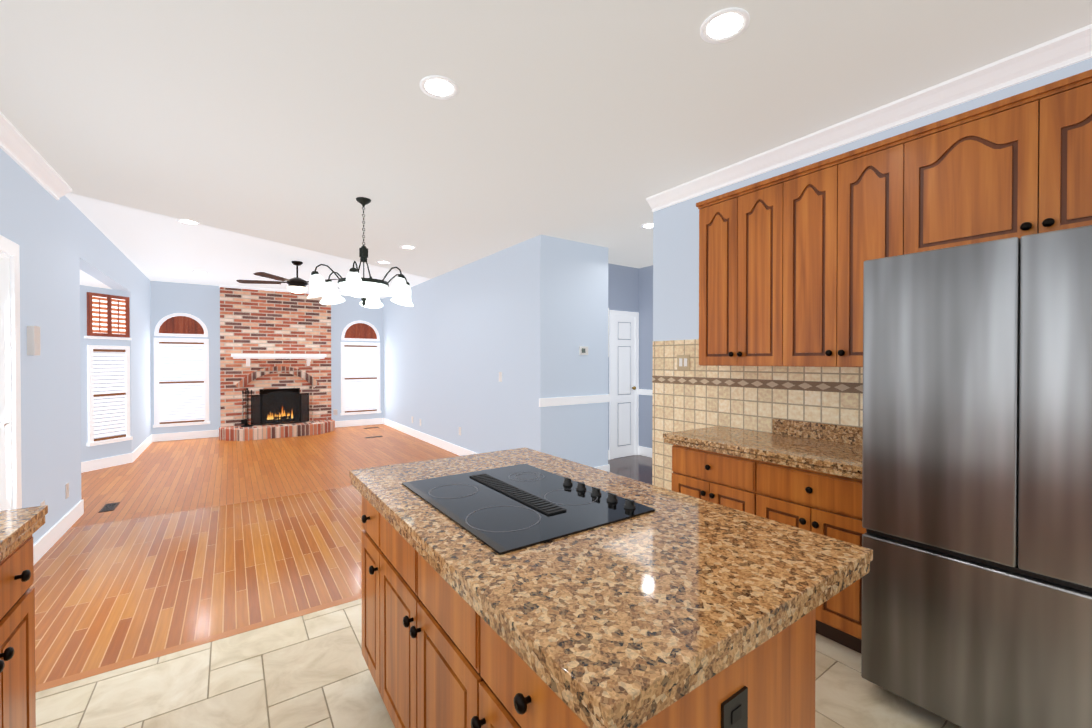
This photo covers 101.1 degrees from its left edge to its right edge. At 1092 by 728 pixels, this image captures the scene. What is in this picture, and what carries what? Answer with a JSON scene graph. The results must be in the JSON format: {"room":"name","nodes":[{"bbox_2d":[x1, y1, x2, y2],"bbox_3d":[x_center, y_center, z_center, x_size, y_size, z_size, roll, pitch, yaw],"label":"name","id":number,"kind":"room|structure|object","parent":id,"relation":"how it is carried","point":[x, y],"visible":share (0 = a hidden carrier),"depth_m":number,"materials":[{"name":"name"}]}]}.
{"room":"kitchen","nodes":[
{"label":"kitchen","id":0,"kind":"room"},
{"bbox_2d":[0,148,150,543],"bbox_3d":[-3.357,0.000,1.869,1.100,2.780,13.600,0,1,-35],"label":"wall","id":1,"kind":"structure","parent":0,"point":[62,241],"depth_m":3.63,"materials":[{"name":"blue paint"}]},
{"bbox_2d":[0,235,21,510],"bbox_3d":[-2.990,0.315,2.191,0.165,2.145,1.610,0,1,-35],"label":"door frame","id":2,"kind":"structure","parent":1,"relation":"attached to","point":[10,447],"depth_m":2.80,"materials":[{"name":"white paint"}]},
{"bbox_2d":[27,326,39,354],"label":"thermostat","id":3,"kind":"object","parent":1,"relation":"attached to","point":[33,340],"depth_m":3.05,"materials":[{"name":"white plastic"}]},
{"bbox_2d":[0,112,71,199],"bbox_3d":[-1.406,-1.327,0.113,0.088,0.100,8.500,0,1,-35],"label":"crown molding","id":4,"kind":"structure","parent":1,"relation":"attached to","point":[12,142],"depth_m":2.96,"materials":[{"name":"white paint"}]},
{"bbox_2d":[33,499,83,565],"bbox_3d":[-3.826,1.313,3.517,0.014,0.130,1.479,0,1,-35],"label":"baseboard","id":5,"kind":"structure","parent":1,"relation":"attached to","point":[47,540],"depth_m":3.48,"materials":[{"name":"white paint"}]},
{"bbox_2d":[65,482,68,498],"bbox_3d":[-3.995,1.056,3.751,0.008,0.120,0.075,0,1,-35],"label":"electrical outlet plate","id":6,"kind":"object","parent":1,"relation":"attached to","point":[67,484],"depth_m":3.74,"materials":[{"name":"white plastic"}]},
{"bbox_2d":[84,292,132,445],"bbox_3d":[-5.744,0.064,5.922,0.050,1.950,0.536,0,0,10],"label":"window","id":7,"kind":"structure","parent":1,"relation":"in","point":[108,383],"depth_m":5.91,"materials":[{"name":"white paint"}]},
{"bbox_2d":[81,434,152,472],"bbox_3d":[-6.368,1.291,6.357,0.914,0.130,2.810,0,1,-35],"label":"baseboard","id":8,"kind":"structure","parent":1,"relation":"attached to","point":[107,462],"depth_m":6.00,"materials":[{"name":"white paint"}]},
{"bbox_2d":[150,281,382,433],"bbox_3d":[-5.259,-0.053,8.933,4.200,2.780,0.150,0,1,-35],"label":"wall","id":9,"kind":"structure","parent":0,"point":[201,302],"depth_m":8.25,"materials":[{"name":"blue paint"}]},
{"bbox_2d":[153,313,209,427],"bbox_3d":[-6.454,0.094,7.973,0.790,2.000,0.050,0,1,-35],"label":"arched window","id":10,"kind":"structure","parent":9,"relation":"in","point":[181,381],"depth_m":7.97,"materials":[{"name":"white glass"}]},
{"bbox_2d":[153,430,218,441],"bbox_3d":[-6.400,1.278,8.042,0.938,0.130,0.014,0,1,-35],"label":"baseboard","id":11,"kind":"structure","parent":9,"relation":"attached to","point":[208,433],"depth_m":8.01,"materials":[{"name":"white paint"}]},
{"bbox_2d":[335,418,382,427],"bbox_3d":[-4.074,1.266,9.675,1.058,0.130,0.014,0,1,-35],"label":"baseboard","id":12,"kind":"structure","parent":9,"relation":"attached to","point":[347,423],"depth_m":9.69,"materials":[{"name":"white paint"}]},
{"bbox_2d":[340,320,380,414],"bbox_3d":[-3.990,0.071,9.702,0.830,2.020,0.050,0,1,-35],"label":"window","id":13,"kind":"structure","parent":9,"relation":"in","point":[360,377],"depth_m":9.70,"materials":[{"name":"white glass"}]},
{"bbox_2d":[28,424,651,692],"bbox_3d":[-2.606,1.381,6.242,7.600,0.051,7.620,0,1,-35],"label":"floor","id":14,"kind":"structure","parent":0,"point":[110,596],"depth_m":3.40,"materials":[{"name":"brown wood"}]},
{"bbox_2d":[98,502,119,512],"bbox_3d":[-4.175,1.369,4.299,0.100,0.005,0.300,0,1,-35],"label":"floor vent","id":15,"kind":"object","parent":14,"relation":"in","point":[109,507],"depth_m":4.28,"materials":[{"name":"brown"}]},
{"bbox_2d":[219,284,334,440],"bbox_3d":[-5.035,-0.050,8.509,1.880,2.780,0.798,0,1,-35],"label":"fireplace","id":16,"kind":"object","parent":14,"relation":"on","point":[271,340],"visible":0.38,"depth_m":8.55,"materials":[{"name":"brick"}]},
{"bbox_2d":[241,388,253,426],"bbox_3d":[-5.473,0.790,8.234,0.200,0.700,0.200,0,1,-35],"label":"fireplace tools","id":17,"kind":"object","parent":16,"relation":"on","point":[245,422],"visible":1,"depth_m":8.22,"materials":[{"name":"black metal"}]},
{"bbox_2d":[251,390,308,424],"bbox_3d":[-5.048,0.820,8.569,0.964,0.636,0.136,0,1,-35],"label":"fire screen","id":18,"kind":"object","parent":16,"relation":"on","point":[279,407],"visible":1,"depth_m":8.51,"materials":[{"name":"black metal"}]},
{"bbox_2d":[383,235,551,454],"bbox_3d":[-1.778,-0.043,7.497,0.150,2.780,6.200,0,1,-35],"label":"wall","id":19,"kind":"structure","parent":0,"point":[456,341],"depth_m":6.13,"materials":[{"name":"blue paint"}]},
{"bbox_2d":[382,418,477,455],"bbox_3d":[-1.841,1.283,7.454,0.014,0.130,6.214,0,1,-35],"label":"baseboard","id":20,"kind":"structure","parent":19,"relation":"attached to","point":[450,447],"depth_m":7.60,"materials":[{"name":"white paint"}]},
{"bbox_2d":[499,372,501,381],"bbox_3d":[-0.574,0.161,5.644,0.009,0.120,0.075,0,1,-35],"label":"light switch","id":21,"kind":"object","parent":19,"relation":"attached to","point":[500,373],"depth_m":5.63,"materials":[{"name":"white plastic"}]},
{"bbox_2d":[35,599,960,727],"bbox_3d":[0.905,1.427,0.308,4.370,0.050,6.130,0,1,-35],"label":"floor","id":22,"kind":"structure","parent":0,"point":[310,670],"depth_m":1.91,"materials":[{"name":"beige tile"}]},
{"bbox_2d":[0,535,35,727],"bbox_3d":[-0.670,0.978,-0.447,0.623,0.860,4.310,0,1,-35],"label":"base cabinet","id":23,"kind":"object","parent":22,"relation":"on","point":[17,658],"depth_m":1.36,"materials":[{"name":"brown wood"}]},
{"bbox_2d":[0,505,47,561],"bbox_3d":[-0.680,0.517,-0.442,0.617,0.060,4.335,0,1,-35],"label":"countertop","id":24,"kind":"structure","parent":23,"relation":"on","point":[19,527],"depth_m":1.36,"materials":[{"name":"stone"}]},
{"bbox_2d":[361,496,815,727],"bbox_3d":[-0.099,0.963,1.507,0.691,0.860,1.588,0,1,-35],"label":"kitchen island","id":25,"kind":"object","parent":22,"relation":"on","point":[438,651],"visible":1,"depth_m":1.08,"materials":[{"name":"brown wood"}]},
{"bbox_2d":[349,447,872,727],"bbox_3d":[-0.015,0.502,1.567,0.920,0.060,1.660,0,1,-35],"label":"island countertop","id":26,"kind":"structure","parent":25,"relation":"on","point":[639,620],"depth_m":0.99,"materials":[{"name":"stone"}]},
{"bbox_2d":[402,464,654,554],"bbox_3d":[-0.106,0.456,1.601,0.570,0.031,0.780,0,1,-35],"label":"cooktop","id":27,"kind":"object","parent":26,"relation":"in","point":[502,510],"visible":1,"depth_m":1.48,"materials":[{"name":"black glass"}]},
{"bbox_2d":[672,444,865,652],"bbox_3d":[1.389,0.954,2.660,0.611,0.860,1.170,0,1,-35],"label":"base cabinet","id":28,"kind":"object","parent":22,"relation":"on","point":[826,504],"visible":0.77,"depth_m":2.33,"materials":[{"name":"brown wood"}]},
{"bbox_2d":[663,418,862,479],"bbox_3d":[1.375,0.444,2.669,0.620,0.160,1.203,0,1,-35],"label":"countertop","id":29,"kind":"structure","parent":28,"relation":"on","point":[829,448],"depth_m":2.62,"materials":[{"name":"stone"}]},
{"bbox_2d":[861,225,1091,727],"bbox_3d":[1.903,0.481,1.734,0.790,1.820,0.906,0,1,-35],"label":"refrigerator","id":30,"kind":"object","parent":22,"relation":"on","point":[977,489],"visible":1,"depth_m":1.58,"materials":[{"name":"grey metal"}]},
{"bbox_2d":[0,0,1091,298],"bbox_3d":[-0.846,-1.454,3.712,7.800,0.100,13.750,0,1,-35],"label":"ceiling","id":31,"kind":"structure","parent":0,"point":[268,136],"depth_m":2.43,"materials":[{"name":"grey paint"}]},
{"bbox_2d":[176,219,200,224],"bbox_3d":[-3.541,-1.406,4.454,0.190,0.006,0.190,0,1,-35],"label":"recessed light","id":32,"kind":"object","parent":31,"relation":"in","point":[188,221],"visible":0.98,"depth_m":4.46,"materials":[{"name":"white paint"}]},
{"bbox_2d":[236,261,339,293],"bbox_3d":[-3.475,-1.204,6.313,1.435,0.439,1.416,0,1,-35],"label":"ceiling fan","id":33,"kind":"object","parent":31,"relation":"hanging from","point":[297,284],"visible":1,"depth_m":6.17,"materials":[{"name":"black metal"}]},
{"bbox_2d":[307,197,413,307],"bbox_3d":[-1.559,-0.950,3.845,0.877,0.910,0.823,0,1,-35],"label":"chandelier","id":34,"kind":"object","parent":31,"relation":"hanging from","point":[367,291],"visible":1,"depth_m":3.72,"materials":[{"name":"white glass"}]},
{"bbox_2d":[376,261,390,263],"bbox_3d":[-2.272,-1.420,6.285,0.190,0.006,0.190,0,1,-35],"label":"recessed light","id":35,"kind":"object","parent":31,"relation":"in","point":[383,262],"visible":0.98,"depth_m":6.29,"materials":[{"name":"white paint"}]},
{"bbox_2d":[400,245,415,249],"bbox_3d":[-1.672,-1.414,5.447,0.190,0.006,0.190,0,1,-35],"label":"recessed light","id":36,"kind":"object","parent":31,"relation":"in","point":[409,247],"visible":0.98,"depth_m":5.45,"materials":[{"name":"white paint"}]},
{"bbox_2d":[420,75,458,98],"bbox_3d":[-0.537,-1.389,2.262,0.190,0.006,0.190,0,1,-35],"label":"recessed light","id":37,"kind":"object","parent":31,"relation":"in","point":[437,87],"visible":1,"depth_m":2.26,"materials":[{"name":"white paint"}]},
{"bbox_2d":[641,223,652,228],"bbox_3d":[1.062,-1.407,4.581,0.190,0.006,0.190,0,1,-35],"label":"recessed light","id":38,"kind":"object","parent":31,"relation":"in","point":[647,226],"visible":0.58,"depth_m":4.60,"materials":[{"name":"white paint"}]},
{"bbox_2d":[700,8,749,42],"bbox_3d":[0.733,-1.386,1.846,0.190,0.006,0.190,0,1,-35],"label":"recessed light","id":39,"kind":"object","parent":31,"relation":"in","point":[724,25],"visible":1,"depth_m":1.84,"materials":[{"name":"white paint"}]},
{"bbox_2d":[552,237,607,466],"bbox_3d":[0.369,-0.026,5.308,0.850,2.780,0.150,0,1,-35],"label":"wall","id":40,"kind":"structure","parent":0,"point":[580,307],"depth_m":5.23,"materials":[{"name":"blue paint"}]},
{"bbox_2d":[539,394,610,406],"bbox_3d":[0.357,0.420,5.198,1.044,0.090,0.022,0,1,-35],"label":"trim","id":41,"kind":"structure","parent":40,"relation":"attached to","point":[557,401],"depth_m":5.16,"materials":[{"name":"white paint"}]},
{"bbox_2d":[579,346,587,354],"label":"thermostat","id":42,"kind":"object","parent":40,"relation":"attached to","point":[583,350],"depth_m":5.23,"materials":[{"name":"white plastic"}]},
{"bbox_2d":[594,464,609,471],"bbox_3d":[0.360,1.300,5.212,1.014,0.130,0.014,0,1,-35],"label":"baseboard","id":43,"kind":"structure","parent":40,"relation":"attached to","point":[606,467],"depth_m":5.46,"materials":[{"name":"white paint"}]},
{"bbox_2d":[608,263,638,456],"bbox_3d":[0.605,-0.033,6.268,2.100,2.780,0.150,0,1,-35],"label":"wall","id":44,"kind":"structure","parent":0,"point":[623,288],"depth_m":6.52,"materials":[{"name":"blue paint"}]},
{"bbox_2d":[609,310,638,459],"bbox_3d":[1.155,0.295,6.515,0.580,2.120,0.077,0,1,-35],"label":"closet door","id":45,"kind":"structure","parent":44,"relation":"in","point":[624,382],"depth_m":6.53,"materials":[{"name":"white paint"}]},
{"bbox_2d":[639,265,652,447],"bbox_3d":[2.409,-0.027,5.396,0.150,2.780,3.349,0,1,-35],"label":"wall","id":46,"kind":"structure","parent":0,"point":[645,339],"depth_m":6.61,"materials":[{"name":"blue paint"}]},
{"bbox_2d":[639,446,651,457],"bbox_3d":[2.340,1.299,5.358,0.018,0.130,3.350,0,1,-35],"label":"baseboard","id":47,"kind":"structure","parent":46,"relation":"attached to","point":[644,451],"depth_m":6.60,"materials":[{"name":"white paint"}]},
{"bbox_2d":[639,389,651,394],"bbox_3d":[2.349,0.424,5.345,0.030,0.080,3.330,0,1,-35],"label":"trim","id":48,"kind":"structure","parent":46,"relation":"attached to","point":[641,391],"depth_m":6.60,"materials":[{"name":"white paint"}]},
{"bbox_2d":[653,58,1091,431],"bbox_3d":[2.687,0.003,1.456,0.120,2.780,5.980,0,1,-35],"label":"wall","id":49,"kind":"structure","parent":0,"point":[675,271],"depth_m":3.56,"materials":[{"name":"blue paint"}]},
{"bbox_2d":[677,355,689,369],"bbox_3d":[1.097,-0.013,3.590,0.009,0.120,0.120,0,1,-35],"label":"electrical outlet plate","id":50,"kind":"object","parent":49,"relation":"attached to","point":[683,362],"depth_m":3.59,"materials":[{"name":"white plastic"}]},
{"bbox_2d":[696,179,767,365],"bbox_3d":[1.365,-0.548,2.933,0.318,1.120,0.636,0,1,-35],"label":"upper cabinet","id":51,"kind":"object","parent":49,"relation":"attached to","point":[733,225],"depth_m":2.88,"materials":[{"name":"brown wood"}]},
{"bbox_2d":[652,339,862,489],"bbox_3d":[1.859,0.600,2.527,0.010,1.570,3.278,0,1,-35],"label":"tile backsplash","id":52,"kind":"structure","parent":49,"relation":"attached to","point":[754,398],"depth_m":3.22,"materials":[{"name":"tile"}]},
{"bbox_2d":[768,126,923,366],"bbox_3d":[1.680,-0.545,2.485,0.318,1.120,0.692,0,1,-35],"label":"upper cabinet","id":53,"kind":"object","parent":49,"relation":"attached to","point":[783,257],"depth_m":2.41,"materials":[{"name":"brown wood"}]},
{"bbox_2d":[646,24,1091,211],"bbox_3d":[2.602,-1.336,1.386,0.088,0.100,5.980,0,1,-35],"label":"crown molding","id":54,"kind":"structure","parent":49,"relation":"attached to","point":[1052,55],"depth_m":2.37,"materials":[{"name":"white paint"}]},
{"bbox_2d":[920,69,1091,251],"bbox_3d":[2.114,-0.790,1.864,0.318,0.620,0.939,0,1,-35],"label":"upper cabinet","id":55,"kind":"object","parent":49,"relation":"attached to","point":[1019,165],"depth_m":1.86,"materials":[{"name":"brown wood"}]}
]}

